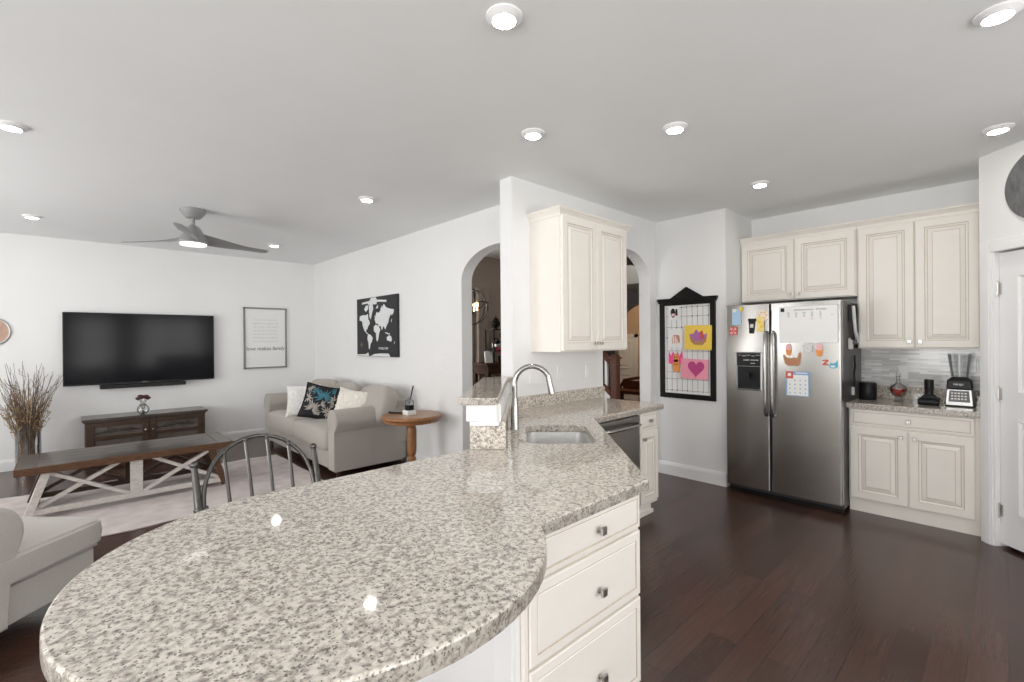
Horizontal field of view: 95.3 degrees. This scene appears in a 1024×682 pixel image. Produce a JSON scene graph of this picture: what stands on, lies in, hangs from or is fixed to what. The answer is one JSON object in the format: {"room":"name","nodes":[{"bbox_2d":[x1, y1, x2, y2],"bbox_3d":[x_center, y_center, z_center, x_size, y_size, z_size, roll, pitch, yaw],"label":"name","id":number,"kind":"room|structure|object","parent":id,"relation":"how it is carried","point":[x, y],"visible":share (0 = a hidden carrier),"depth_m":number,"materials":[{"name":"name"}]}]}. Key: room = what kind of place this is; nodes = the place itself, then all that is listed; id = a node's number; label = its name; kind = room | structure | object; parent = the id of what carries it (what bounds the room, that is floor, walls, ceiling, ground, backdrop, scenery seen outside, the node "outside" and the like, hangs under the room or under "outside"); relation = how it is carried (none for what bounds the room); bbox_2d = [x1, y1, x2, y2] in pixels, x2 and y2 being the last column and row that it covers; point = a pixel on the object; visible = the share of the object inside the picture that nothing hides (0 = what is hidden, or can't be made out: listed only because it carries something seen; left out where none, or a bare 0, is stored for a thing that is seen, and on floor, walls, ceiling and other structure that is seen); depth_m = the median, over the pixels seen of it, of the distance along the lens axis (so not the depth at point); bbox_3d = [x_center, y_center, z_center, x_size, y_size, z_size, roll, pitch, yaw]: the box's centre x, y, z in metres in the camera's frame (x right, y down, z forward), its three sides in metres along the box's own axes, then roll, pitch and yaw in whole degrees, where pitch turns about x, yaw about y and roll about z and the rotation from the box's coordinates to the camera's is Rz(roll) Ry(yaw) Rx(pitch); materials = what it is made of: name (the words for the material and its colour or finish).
{"room":"kitchen","nodes":[
{"label":"kitchen","id":0,"kind":"room"},
{"bbox_2d":[0,232,314,459],"bbox_3d":[-5.588,0.125,5.691,6.490,2.740,0.150,-1,0,-43],"label":"wall","id":1,"kind":"structure","parent":0,"point":[42,278],"depth_m":6.18,"materials":[{"name":"paint"}]},
{"bbox_2d":[0,319,10,343],"bbox_3d":[-5.902,-0.107,5.278,0.336,0.336,0.020,-1,0,-43],"label":"decor","id":2,"kind":"object","parent":1,"relation":"attached to","point":[5,329],"visible":1,"depth_m":5.35,"materials":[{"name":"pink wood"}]},
{"bbox_2d":[0,428,264,471],"bbox_3d":[-5.448,1.426,5.702,6.010,0.135,0.015,-1,0,-43],"label":"baseboard","id":3,"kind":"structure","parent":1,"relation":"attached to","point":[8,464],"depth_m":6.92,"materials":[{"name":"white paint"}]},
{"bbox_2d":[62,312,213,386],"bbox_3d":[-4.879,0.095,6.203,1.570,0.906,0.079,-1,0,-43],"label":"tv","id":4,"kind":"object","parent":1,"relation":"attached to","point":[99,348],"visible":1,"depth_m":6.10,"materials":[{"name":"black plastic"}]},
{"bbox_2d":[100,381,185,388],"bbox_3d":[-4.866,0.579,6.189,0.893,0.050,0.113,-1,0,-43],"label":"bar","id":5,"kind":"object","parent":1,"relation":"attached to","point":[166,383],"visible":1,"depth_m":6.13,"materials":[{"name":"black plastic"}]},
{"bbox_2d":[243,307,286,368],"bbox_3d":[-3.818,-0.046,7.241,0.611,0.935,0.027,-1,0,-43],"label":"framed print","id":6,"kind":"object","parent":1,"relation":"attached to","point":[264,329],"visible":1,"depth_m":7.23,"materials":[{"name":"white paper"}]},
{"bbox_2d":[314,205,499,457],"bbox_3d":[-1.472,0.091,5.954,0.135,2.740,5.120,-1,0,-43],"label":"wall","id":7,"kind":"structure","parent":0,"point":[431,269],"depth_m":5.41,"materials":[{"name":"paint"}]},
{"bbox_2d":[357,294,399,356],"bbox_3d":[-1.779,-0.189,6.150,0.032,0.785,1.106,-1,0,-43],"label":"map poster","id":8,"kind":"object","parent":7,"relation":"attached to","point":[378,335],"visible":1,"depth_m":6.08,"materials":[{"name":"black paper"}]},
{"bbox_2d":[402,450,428,461],"bbox_3d":[-1.894,1.397,6.304,0.015,0.135,4.020,-1,0,-43],"label":"baseboard","id":9,"kind":"structure","parent":7,"relation":"attached to","point":[418,456],"depth_m":5.47,"materials":[{"name":"white paint"}]},
{"bbox_2d":[416,615,519,681],"bbox_3d":[-0.073,1.021,1.806,0.480,0.871,0.745,-1,0,-43],"label":"wall","id":10,"kind":"structure","parent":0,"point":[478,666],"depth_m":1.49,"materials":[{"name":"paint"}]},
{"bbox_2d":[494,621,513,681],"bbox_3d":[-0.253,1.023,1.636,0.014,0.871,0.745,-1,0,-43],"label":"trim","id":11,"kind":"structure","parent":10,"relation":"attached to","point":[504,641],"depth_m":1.38,"materials":[{"name":"white paint"}]},
{"bbox_2d":[472,257,500,381],"bbox_3d":[-0.595,0.083,7.031,2.610,2.740,0.120,-1,0,-43],"label":"wall","id":12,"kind":"structure","parent":0,"point":[486,274],"depth_m":7.21,"materials":[{"name":"beige paint"}]},
{"bbox_2d":[475,287,489,380],"bbox_3d":[-0.430,0.302,6.997,0.260,2.200,0.056,-1,0,-43],"label":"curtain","id":13,"kind":"object","parent":12,"relation":"hanging from","point":[485,324],"visible":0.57,"depth_m":6.96,"materials":[{"name":"fabric"}]},
{"bbox_2d":[497,382,509,425],"bbox_3d":[-0.110,0.886,3.031,0.154,1.138,1.330,0,0,2],"label":"wall","id":14,"kind":"structure","parent":0,"point":[501,406],"depth_m":2.63,"materials":[{"name":"paint"}]},
{"bbox_2d":[466,405,498,425],"bbox_3d":[-0.144,0.373,2.473,0.165,0.110,0.265,0,0,2],"label":"trim","id":15,"kind":"structure","parent":14,"relation":"attached to","point":[477,415],"depth_m":2.34,"materials":[{"name":"white paint"}]},
{"bbox_2d":[458,376,512,404],"bbox_3d":[-0.145,0.298,2.993,0.228,0.035,1.390,0,0,3],"label":"bar ledge","id":16,"kind":"object","parent":14,"relation":"on","point":[488,390],"visible":0.98,"depth_m":2.56,"materials":[{"name":"stone"}]},
{"bbox_2d":[470,426,501,448],"bbox_3d":[-0.132,0.485,2.353,0.159,0.114,0.023,0,0,2],"label":"backsplash","id":17,"kind":"structure","parent":14,"relation":"attached to","point":[481,437],"depth_m":2.34,"materials":[{"name":"stone"}]},
{"bbox_2d":[501,393,511,448],"bbox_3d":[-0.025,0.473,2.971,0.022,0.136,1.264,0,0,2],"label":"backsplash","id":18,"kind":"structure","parent":14,"relation":"attached to","point":[506,420],"depth_m":2.48,"materials":[{"name":"stone"}]},
{"bbox_2d":[0,0,1023,264],"bbox_3d":[0.484,-1.341,3.698,12.600,0.100,11.500,-1,0,-43],"label":"ceiling","id":19,"kind":"structure","parent":0,"point":[272,119],"depth_m":2.57,"materials":[{"name":"paint"}]},
{"bbox_2d":[0,119,28,132],"bbox_3d":[-2.929,-1.250,2.731,0.144,0.024,0.144,-1,0,-43],"label":"recessed light","id":20,"kind":"object","parent":19,"relation":"in","point":[7,125],"visible":1,"depth_m":2.71,"materials":[{"name":"white"}]},
{"bbox_2d":[121,206,267,252],"bbox_3d":[-2.942,-1.088,4.501,1.214,0.353,1.239,-1,0,-43],"label":"ceiling fan","id":21,"kind":"object","parent":19,"relation":"hanging from","point":[192,235],"visible":1,"depth_m":4.46,"materials":[{"name":"grey metal"}]},
{"bbox_2d":[472,289,487,324],"bbox_3d":[-0.532,-0.745,5.995,0.463,1.082,0.451,-1,0,-43],"label":"chandelier","id":22,"kind":"object","parent":19,"relation":"hanging from","point":[474,290],"visible":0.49,"depth_m":5.95,"materials":[{"name":"metal"}]},
{"bbox_2d":[486,3,521,29],"bbox_3d":[-0.031,-1.272,1.846,0.144,0.024,0.144,-1,0,-43],"label":"recessed light","id":23,"kind":"object","parent":19,"relation":"in","point":[502,16],"visible":1,"depth_m":1.82,"materials":[{"name":"white paint"}]},
{"bbox_2d":[521,128,544,139],"bbox_3d":[0.130,-1.275,2.892,0.144,0.024,0.144,-1,0,-43],"label":"recessed light","id":24,"kind":"object","parent":19,"relation":"in","point":[530,133],"visible":1,"depth_m":2.86,"materials":[{"name":"white"}]},
{"bbox_2d":[663,122,687,133],"bbox_3d":[0.986,-1.281,2.825,0.144,0.024,0.144,-1,0,-43],"label":"recessed light","id":25,"kind":"object","parent":19,"relation":"in","point":[674,127],"visible":1,"depth_m":2.79,"materials":[{"name":"white"}]},
{"bbox_2d":[750,180,769,187],"bbox_3d":[2.051,-1.291,3.862,0.144,0.024,0.144,-1,0,-43],"label":"recessed light","id":26,"kind":"object","parent":19,"relation":"in","point":[758,184],"visible":1,"depth_m":3.83,"materials":[{"name":"white"}]},
{"bbox_2d":[972,0,1023,26],"bbox_3d":[1.923,-1.287,1.849,0.144,0.024,0.144,-1,0,-43],"label":"recessed light","id":27,"kind":"object","parent":19,"relation":"in","point":[1001,12],"visible":1,"depth_m":1.83,"materials":[{"name":"white"}]},
{"bbox_2d":[981,123,1014,134],"bbox_3d":[2.990,-1.297,2.874,0.144,0.024,0.144,-1,0,-43],"label":"recessed light","id":28,"kind":"object","parent":19,"relation":"in","point":[1000,128],"visible":1,"depth_m":2.85,"materials":[{"name":"white"}]},
{"bbox_2d":[0,437,1023,681],"bbox_3d":[0.506,1.499,3.702,12.600,0.100,11.500,-1,0,-43],"label":"floor","id":29,"kind":"structure","parent":0,"point":[736,585],"depth_m":2.67,"materials":[{"name":"brown wood"}]},
{"bbox_2d":[14,424,41,465],"bbox_3d":[-5.433,1.219,5.247,0.210,0.550,0.210,-1,0,-43],"label":"floor vase","id":30,"kind":"object","parent":29,"relation":"on","point":[39,425],"visible":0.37,"depth_m":5.16,"materials":[{"name":"clear glass"}]},
{"bbox_2d":[0,361,62,456],"bbox_3d":[-5.459,0.850,5.250,0.476,1.239,0.606,0,0,30],"label":"dried branches","id":31,"kind":"object","parent":30,"relation":"in","point":[28,432],"visible":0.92,"depth_m":5.21,"materials":[{"name":"plant"}]},
{"bbox_2d":[0,508,101,632],"bbox_3d":[-2.970,1.070,1.692,1.190,0.820,2.110,0,0,2],"label":"sofa","id":32,"kind":"object","parent":29,"relation":"on","point":[39,556],"visible":0.89,"depth_m":2.37,"materials":[{"name":"grey fabric"}]},
{"bbox_2d":[0,517,101,588],"bbox_3d":[-2.877,1.094,2.145,1.030,0.184,1.200,0,0,2],"label":"seat cushion","id":33,"kind":"object","parent":32,"relation":"on","point":[48,544],"depth_m":2.43,"materials":[{"name":"grey fabric"}]},
{"bbox_2d":[81,406,207,447],"bbox_3d":[-4.721,1.207,6.052,1.260,0.560,0.467,-1,0,-43],"label":"media console","id":34,"kind":"object","parent":29,"relation":"on","point":[115,428],"visible":0.79,"depth_m":5.88,"materials":[{"name":"brown wood"}]},
{"bbox_2d":[137,403,149,413],"bbox_3d":[-4.701,0.862,5.954,0.136,0.130,0.136,-1,0,-43],"label":"glass jar","id":35,"kind":"object","parent":34,"relation":"on","point":[147,411],"visible":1,"depth_m":5.95,"materials":[{"name":"white"}]},
{"bbox_2d":[135,395,150,412],"bbox_3d":[-4.701,0.802,5.954,0.156,0.232,0.115,-1,0,-43],"label":"roses","id":36,"kind":"object","parent":35,"relation":"in","point":[139,397],"visible":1,"depth_m":5.94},
{"bbox_2d":[0,454,323,536],"bbox_3d":[-3.703,1.476,4.169,3.541,0.012,1.839,-1,0,-43],"label":"area rug","id":37,"kind":"object","parent":29,"relation":"on","point":[131,514],"visible":0.38,"depth_m":4.35,"materials":[{"name":"carpet"}]},
{"bbox_2d":[13,432,232,516],"bbox_3d":[-3.640,1.242,4.492,1.540,0.432,0.700,-1,0,-43],"label":"coffee table","id":38,"kind":"object","parent":37,"relation":"on","point":[46,464],"visible":0.96,"depth_m":4.29,"materials":[{"name":"brown wood"}]},
{"bbox_2d":[190,433,320,512],"bbox_3d":[-0.941,0.937,1.870,0.503,1.054,0.569,-1,0,-43],"label":"counter stool","id":39,"kind":"object","parent":29,"relation":"on","point":[199,499],"visible":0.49,"depth_m":2.00,"materials":[{"name":"grey metal"}]},
{"bbox_2d":[264,379,406,477],"bbox_3d":[-2.362,0.992,6.060,0.925,0.953,2.606,-1,0,-43],"label":"sofa","id":40,"kind":"object","parent":29,"relation":"on","point":[357,437],"visible":0.67,"depth_m":5.27,"materials":[{"name":"grey fabric"}]},
{"bbox_2d":[268,410,307,435],"bbox_3d":[-2.794,1.086,6.413,0.780,0.244,1.028,-1,0,-43],"label":"seat cushion","id":41,"kind":"object","parent":40,"relation":"on","point":[277,421],"depth_m":6.11,"materials":[{"name":"grey fabric"}]},
{"bbox_2d":[285,384,320,416],"bbox_3d":[-2.734,0.781,6.121,0.422,0.408,0.229,0,0,-14],"label":"throw pillow","id":42,"kind":"object","parent":40,"relation":"on","point":[295,394],"visible":0.52,"depth_m":6.03,"materials":[{"name":"fabric"}]},
{"bbox_2d":[294,418,327,449],"bbox_3d":[-2.094,1.082,5.671,0.780,0.244,1.028,-1,0,-43],"label":"seat cushion","id":43,"kind":"object","parent":40,"relation":"on","point":[307,431],"depth_m":5.39,"materials":[{"name":"grey fabric"}]},
{"bbox_2d":[297,382,339,418],"bbox_3d":[-2.395,0.769,5.848,0.537,0.520,0.212,0,0,-14],"label":"throw pillow","id":44,"kind":"object","parent":40,"relation":"on","point":[318,400],"visible":0.86,"depth_m":5.78,"materials":[{"name":"black fabric"}]},
{"bbox_2d":[311,379,339,387],"bbox_3d":[-2.670,0.775,6.635,0.820,0.479,0.298,0,0,42],"label":"cushion","id":45,"kind":"object","parent":40,"relation":"on","point":[324,382],"depth_m":6.50,"materials":[{"name":"grey fabric"}]},
{"bbox_2d":[334,381,362,390],"bbox_3d":[-2.134,0.772,6.068,0.320,0.479,0.770,-1,0,-43],"label":"cushion","id":46,"kind":"object","parent":40,"relation":"on","point":[348,385],"depth_m":5.96,"materials":[{"name":"grey fabric"}]},
{"bbox_2d":[334,387,366,409],"bbox_3d":[-1.895,0.776,5.537,0.489,0.454,0.236,0,0,11],"label":"throw pillow","id":47,"kind":"object","parent":40,"relation":"on","point":[347,398],"visible":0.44,"depth_m":5.49,"materials":[{"name":"fabric"}]},
{"bbox_2d":[360,385,397,425],"bbox_3d":[-1.619,0.758,5.523,0.322,0.497,0.803,-1,0,-43],"label":"cushion","id":48,"kind":"object","parent":40,"relation":"on","point":[381,399],"depth_m":5.25,"materials":[{"name":"grey fabric"}]},
{"bbox_2d":[381,410,440,461],"bbox_3d":[-1.054,1.111,4.913,0.616,0.683,0.616,-1,0,-43],"label":"side table","id":49,"kind":"object","parent":29,"relation":"on","point":[422,417],"visible":0.79,"depth_m":4.83,"materials":[{"name":"brown wood"}]},
{"bbox_2d":[403,386,415,414],"bbox_3d":[-1.075,0.620,4.893,0.104,0.301,0.104,-1,0,-43],"label":"reed diffuser","id":50,"kind":"object","parent":49,"relation":"on","point":[409,409],"visible":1,"depth_m":4.87,"materials":[{"name":"white glass"}]},
{"bbox_2d":[472,362,500,384],"bbox_3d":[-0.112,0.882,6.987,0.980,1.135,0.360,-1,0,-43],"label":"console table","id":51,"kind":"object","parent":29,"relation":"on","point":[488,369],"visible":0.24,"depth_m":6.67,"materials":[{"name":"brown wood"}]},
{"bbox_2d":[484,351,492,362],"bbox_3d":[-0.341,0.233,6.780,0.120,0.169,0.050,-1,0,-28],"label":"photo frame","id":52,"kind":"object","parent":51,"relation":"on","point":[487,354],"visible":0.96,"depth_m":6.77,"materials":[{"name":"paper"}]},
{"bbox_2d":[484,329,500,362],"bbox_3d":[-0.191,0.070,6.931,0.400,0.490,0.220,-1,0,-43],"label":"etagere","id":53,"kind":"object","parent":51,"relation":"on","point":[494,338],"visible":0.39,"depth_m":6.75,"materials":[{"name":"black paint"}]},
{"bbox_2d":[520,495,640,681],"bbox_3d":[0.138,1.020,1.731,0.633,0.871,0.444,-1,0,-43],"label":"base cabinet","id":54,"kind":"object","parent":29,"relation":"on","point":[582,623],"visible":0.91,"depth_m":1.58,"materials":[{"name":"beige paint"}]},
{"bbox_2d":[603,351,621,398],"bbox_3d":[0.784,0.388,5.574,0.108,2.113,1.169,-1,0,-43],"label":"balustrade","id":55,"kind":"object","parent":29,"relation":"on","point":[613,392],"visible":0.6,"depth_m":5.17,"materials":[{"name":"brown wood"}]},
{"bbox_2d":[599,415,641,503],"bbox_3d":[0.621,1.014,3.710,0.583,0.868,0.690,-1,0,-43],"label":"dishwasher","id":56,"kind":"object","parent":29,"relation":"on","point":[625,432],"visible":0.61,"depth_m":3.58,"materials":[{"name":"grey metal"}]},
{"bbox_2d":[620,376,639,399],"bbox_3d":[2.348,1.042,8.745,0.410,0.770,1.051,-1,0,-43],"label":"bench","id":57,"kind":"object","parent":29,"relation":"on","point":[630,387],"visible":0.27,"depth_m":8.97,"materials":[{"name":"brown wood"}]},
{"bbox_2d":[638,410,657,517],"bbox_3d":[0.924,1.010,4.028,0.288,0.871,0.644,-1,0,-43],"label":"base cabinet","id":58,"kind":"object","parent":29,"relation":"on","point":[649,420],"visible":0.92,"depth_m":3.82,"materials":[{"name":"beige paint"}]},
{"bbox_2d":[726,299,860,512],"bbox_3d":[2.624,0.545,4.388,0.847,1.772,0.925,-1,0,-43],"label":"refrigerator","id":59,"kind":"object","parent":29,"relation":"on","point":[781,446],"visible":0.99,"depth_m":4.13,"materials":[{"name":"silver metal"}]},
{"bbox_2d":[732,309,740,324],"bbox_3d":[2.118,-0.228,4.410,0.003,0.152,0.082,-1,0,-43],"label":"note card","id":60,"kind":"object","parent":59,"relation":"attached to","point":[736,317],"visible":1,"depth_m":4.41,"materials":[{"name":"blue"}]},
{"bbox_2d":[748,319,755,333],"bbox_3d":[2.214,-0.138,4.306,0.007,0.139,0.073,-1,0,-43],"label":"magnet","id":61,"kind":"object","parent":59,"relation":"attached to","point":[751,321],"visible":1,"depth_m":4.31,"materials":[{"name":"black plastic"}]},
{"bbox_2d":[756,316,763,331],"bbox_3d":[2.262,-0.154,4.256,0.002,0.138,0.064,-1,0,-43],"label":"photo card","id":62,"kind":"object","parent":59,"relation":"attached to","point":[759,320],"visible":1,"depth_m":4.25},
{"bbox_2d":[757,310,768,320],"bbox_3d":[2.278,-0.234,4.241,0.002,0.104,0.100,-1,0,-43],"label":"print","id":63,"kind":"object","parent":59,"relation":"attached to","point":[760,313],"visible":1,"depth_m":4.23},
{"bbox_2d":[783,353,800,365],"bbox_3d":[2.440,0.158,4.072,0.002,0.117,0.140,-1,0,-43],"label":"cutout","id":64,"kind":"object","parent":59,"relation":"attached to","point":[788,361],"visible":1,"depth_m":4.06},
{"bbox_2d":[786,371,809,396],"bbox_3d":[2.471,0.371,4.042,0.004,0.214,0.184,-1,0,-43],"label":"calendar","id":65,"kind":"object","parent":59,"relation":"attached to","point":[797,383],"visible":1,"depth_m":4.04,"materials":[{"name":"white paper"}]},
{"bbox_2d":[779,304,837,342],"bbox_3d":[2.520,-0.143,3.984,0.004,0.317,0.436,-1,0,-43],"label":"calendar","id":66,"kind":"object","parent":59,"relation":"attached to","point":[812,323],"visible":1,"depth_m":3.97,"materials":[{"name":"white paper"}]},
{"bbox_2d":[851,355,855,394],"bbox_3d":[2.986,0.298,4.078,0.098,0.342,0.020,-1,0,-43],"label":"hanging cord","id":67,"kind":"object","parent":59,"relation":"hanging from","point":[854,370],"visible":1,"depth_m":4.08,"materials":[{"name":"black plastic"}]},
{"bbox_2d":[848,305,859,343],"bbox_3d":[2.988,-0.142,4.066,0.270,0.342,0.045,-1,0,-43],"label":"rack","id":68,"kind":"object","parent":59,"relation":"attached to","point":[852,309],"visible":0.98,"depth_m":4.00,"materials":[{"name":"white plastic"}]},
{"bbox_2d":[849,408,980,536],"bbox_3d":[3.325,0.991,3.859,0.619,0.871,0.790,-1,0,-43],"label":"base cabinet","id":69,"kind":"object","parent":29,"relation":"on","point":[920,468],"visible":0.98,"depth_m":3.63,"materials":[{"name":"beige paint"}]},
{"bbox_2d":[846,385,979,417],"bbox_3d":[3.312,0.482,3.866,0.627,0.146,0.813,-1,0,-43],"label":"countertop","id":70,"kind":"structure","parent":69,"relation":"on","point":[885,401],"depth_m":3.80,"materials":[{"name":"stone"}]},
{"bbox_2d":[859,381,876,399],"bbox_3d":[3.134,0.437,4.113,0.128,0.154,0.128,-1,0,-43],"label":"smart speaker","id":71,"kind":"object","parent":70,"relation":"on","point":[867,390],"visible":1,"depth_m":4.07},
{"bbox_2d":[889,368,907,401],"bbox_3d":[3.289,0.369,3.978,0.124,0.287,0.124,-1,0,-43],"label":"decanter","id":72,"kind":"object","parent":70,"relation":"on","point":[896,392],"visible":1,"depth_m":3.97,"materials":[{"name":"clear glass"}]},
{"bbox_2d":[918,379,939,405],"bbox_3d":[3.348,0.411,3.751,0.126,0.203,0.128,-1,0,-43],"label":"kitchen appliance","id":73,"kind":"object","parent":70,"relation":"on","point":[929,398],"visible":1,"depth_m":3.73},
{"bbox_2d":[945,354,978,407],"bbox_3d":[3.542,0.306,3.678,0.174,0.410,0.192,-1,0,-43],"label":"blender","id":74,"kind":"object","parent":70,"relation":"on","point":[959,391],"visible":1,"depth_m":3.64,"materials":[{"name":"black plastic"}]},
{"bbox_2d":[947,354,978,377],"bbox_3d":[3.546,0.194,3.675,0.144,0.185,0.180,-1,0,-43],"label":"jar","id":75,"kind":"object","parent":74,"relation":"on","point":[970,356],"depth_m":3.68,"materials":[{"name":"clear glass"}]},
{"bbox_3d":[0.399,1.016,2.622,0.970,0.871,1.210,-1,0,-43],"label":"cabinet","id":76,"kind":"object","parent":29,"relation":"on","visible":0},
{"bbox_2d":[39,386,663,681],"bbox_3d":[0.185,0.493,2.557,1.266,0.178,4.019,0,0,26],"label":"countertop","id":77,"kind":"structure","parent":76,"relation":"on","point":[402,572],"depth_m":1.11,"materials":[{"name":"stone"}]},
{"bbox_2d":[510,364,554,429],"bbox_3d":[0.126,0.339,2.872,0.276,0.401,0.058,0,0,-1],"label":"kitchen faucet","id":78,"kind":"object","parent":77,"relation":"on","point":[515,416],"visible":1,"depth_m":2.85,"materials":[{"name":"metal"}]},
{"bbox_2d":[526,432,591,443],"bbox_3d":[0.270,0.675,2.717,0.399,0.186,0.549,0,0,2],"label":"sink","id":79,"kind":"object","parent":77,"relation":"in","point":[531,437],"visible":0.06,"depth_m":2.97,"materials":[{"name":"metal"}]},
{"bbox_2d":[500,176,656,402],"bbox_3d":[0.751,0.076,4.441,2.180,2.740,0.134,-1,0,-43],"label":"wall partition","id":80,"kind":"structure","parent":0,"point":[519,198],"depth_m":3.89,"materials":[{"name":"paint"}]},
{"bbox_2d":[528,369,540,383],"bbox_3d":[0.188,0.287,3.809,0.150,0.120,0.009,-1,0,-43],"label":"wall plate","id":81,"kind":"object","parent":80,"relation":"attached to","point":[534,376],"visible":0.98,"depth_m":3.80,"materials":[{"name":"white paint"}]},
{"bbox_2d":[517,386,604,409],"bbox_3d":[0.456,0.485,4.051,1.160,0.100,0.021,-1,0,-43],"label":"backsplash","id":82,"kind":"structure","parent":80,"relation":"attached to","point":[538,400],"depth_m":3.99,"materials":[{"name":"stone"}]},
{"bbox_2d":[526,205,632,351],"bbox_3d":[0.601,-0.469,3.964,0.990,1.105,0.355,-1,0,-43],"label":"upper cabinet","id":83,"kind":"object","parent":80,"relation":"attached to","point":[579,264],"visible":1,"depth_m":3.73,"materials":[{"name":"beige paint"}]},
{"bbox_2d":[603,264,638,386],"bbox_3d":[1.913,0.061,8.258,0.120,2.740,3.820,-1,0,-43],"label":"wall","id":84,"kind":"structure","parent":0,"point":[632,296],"depth_m":8.06,"materials":[{"name":"grey paint"}]},
{"bbox_2d":[627,265,638,290],"bbox_3d":[2.131,-0.964,6.764,1.200,0.350,1.100,-1,0,-43],"label":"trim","id":85,"kind":"structure","parent":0,"point":[632,275],"depth_m":6.42,"materials":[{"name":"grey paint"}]},
{"bbox_2d":[627,305,639,400],"bbox_3d":[3.300,0.048,9.555,0.120,2.740,4.080,-1,0,-43],"label":"wall","id":86,"kind":"structure","parent":0,"point":[633,314],"depth_m":10.12,"materials":[{"name":"beige paint"}]},
{"bbox_2d":[619,334,637,400],"bbox_3d":[2.377,0.634,10.413,0.042,1.560,0.960,-1,0,-43],"label":"door","id":87,"kind":"structure","parent":86,"relation":"in","point":[629,361],"depth_m":10.18,"materials":[{"name":"white paint"}]},
{"bbox_2d":[656,208,751,486],"bbox_3d":[2.098,0.064,5.196,0.815,2.740,0.887,-1,0,-43],"label":"wall","id":88,"kind":"structure","parent":0,"point":[701,253],"depth_m":4.80,"materials":[{"name":"paint"}]},
{"bbox_2d":[657,287,717,401],"bbox_3d":[1.818,0.020,4.868,0.040,1.169,0.646,-1,0,-43],"label":"board","id":89,"kind":"object","parent":88,"relation":"attached to","point":[695,308],"visible":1,"depth_m":4.87,"materials":[{"name":"black paint"}]},
{"bbox_2d":[668,305,679,319],"bbox_3d":[1.723,-0.297,4.965,0.004,0.154,0.129,-1,0,-43],"label":"print","id":90,"kind":"object","parent":89,"relation":"attached to","point":[674,311],"visible":1,"depth_m":4.96,"materials":[{"name":"white paper"}]},
{"bbox_2d":[668,329,682,346],"bbox_3d":[1.733,-0.028,4.955,0.007,0.190,0.160,-1,0,-43],"label":"drawing","id":91,"kind":"object","parent":89,"relation":"attached to","point":[675,336],"visible":1,"depth_m":4.96,"materials":[{"name":"white paper"}]},
{"bbox_2d":[669,352,682,372],"bbox_3d":[1.737,0.218,4.955,0.005,0.235,0.165,-1,0,-43],"label":"cutout","id":92,"kind":"object","parent":89,"relation":"attached to","point":[674,359],"visible":1,"depth_m":4.96,"materials":[{"name":"paper"}]},
{"bbox_2d":[681,358,708,379],"bbox_3d":[1.873,0.289,4.801,0.003,0.214,0.296,-1,0,-43],"label":"drawing","id":93,"kind":"object","parent":89,"relation":"attached to","point":[690,368],"visible":1,"depth_m":4.80,"materials":[{"name":"pink paper"}]},
{"bbox_2d":[684,325,711,349],"bbox_3d":[1.894,-0.035,4.760,0.004,0.256,0.290,-1,0,-43],"label":"drawing","id":94,"kind":"object","parent":89,"relation":"attached to","point":[697,337],"visible":1,"depth_m":4.75,"materials":[{"name":"paper"}]},
{"bbox_2d":[658,460,726,486],"bbox_3d":[1.853,1.369,4.864,0.015,0.135,0.753,-1,0,-43],"label":"baseboard","id":95,"kind":"structure","parent":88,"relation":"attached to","point":[675,469],"depth_m":4.83,"materials":[{"name":"white paint"}]},
{"bbox_2d":[752,179,978,390],"bbox_3d":[3.304,0.056,4.422,0.125,2.740,1.893,-1,0,-43],"label":"wall","id":96,"kind":"structure","parent":0,"point":[966,192],"depth_m":4.30,"materials":[{"name":"paint"}]},
{"bbox_2d":[739,221,857,303],"bbox_3d":[2.811,-0.725,4.582,0.351,0.656,0.979,-1,0,-43],"label":"upper cabinet","id":97,"kind":"object","parent":96,"relation":"attached to","point":[817,263],"visible":0.94,"depth_m":4.44,"materials":[{"name":"beige paint"}]},
{"bbox_2d":[897,365,907,378],"bbox_3d":[3.462,0.276,4.139,0.008,0.118,0.075,-1,0,-43],"label":"wall plate","id":98,"kind":"object","parent":96,"relation":"attached to","point":[903,370],"visible":0.94,"depth_m":4.14,"materials":[{"name":"white paint"}]},
{"bbox_2d":[856,202,979,348],"bbox_3d":[3.416,-0.496,3.943,0.351,1.120,0.774,-1,0,-43],"label":"upper cabinet","id":99,"kind":"object","parent":96,"relation":"attached to","point":[918,282],"visible":0.9,"depth_m":3.81,"materials":[{"name":"beige paint"}]},
{"bbox_2d":[861,348,979,390],"bbox_3d":[3.532,0.229,4.082,0.013,0.352,0.824,-1,0,-43],"label":"backsplash","id":100,"kind":"structure","parent":96,"relation":"attached to","point":[879,366],"depth_m":4.07,"materials":[{"name":"tile"}]},
{"bbox_2d":[877,385,979,403],"bbox_3d":[3.531,0.459,4.073,0.024,0.104,0.813,-1,0,-43],"label":"backsplash","id":101,"kind":"structure","parent":96,"relation":"attached to","point":[914,393],"depth_m":4.08,"materials":[{"name":"stone"}]},
{"bbox_2d":[979,140,1023,251],"bbox_3d":[3.391,0.058,2.488,0.110,2.740,1.727,0,0,2],"label":"wall","id":102,"kind":"structure","parent":0,"point":[997,220],"depth_m":3.22,"materials":[{"name":"paint"}]},
{"bbox_2d":[979,234,1023,545],"bbox_3d":[3.389,0.365,2.878,0.122,2.125,0.920,0,0,2],"label":"trim","id":103,"kind":"structure","parent":102,"relation":"attached to","point":[988,254],"depth_m":3.26,"materials":[{"name":"white paint"}]},
{"bbox_2d":[997,249,1023,551],"bbox_3d":[3.390,0.398,2.897,0.061,2.010,0.769,0,0,0],"label":"door","id":104,"kind":"structure","parent":102,"relation":"in","point":[1010,285],"depth_m":3.16,"materials":[{"name":"white paint"}]},
{"bbox_2d":[1005,155,1023,217],"bbox_3d":[3.331,-1.007,2.928,0.018,0.470,0.470,0,0,2],"label":"wall plaque","id":105,"kind":"object","parent":102,"relation":"attached to","point":[1014,186],"visible":1,"depth_m":3.08,"materials":[{"name":"metal"}]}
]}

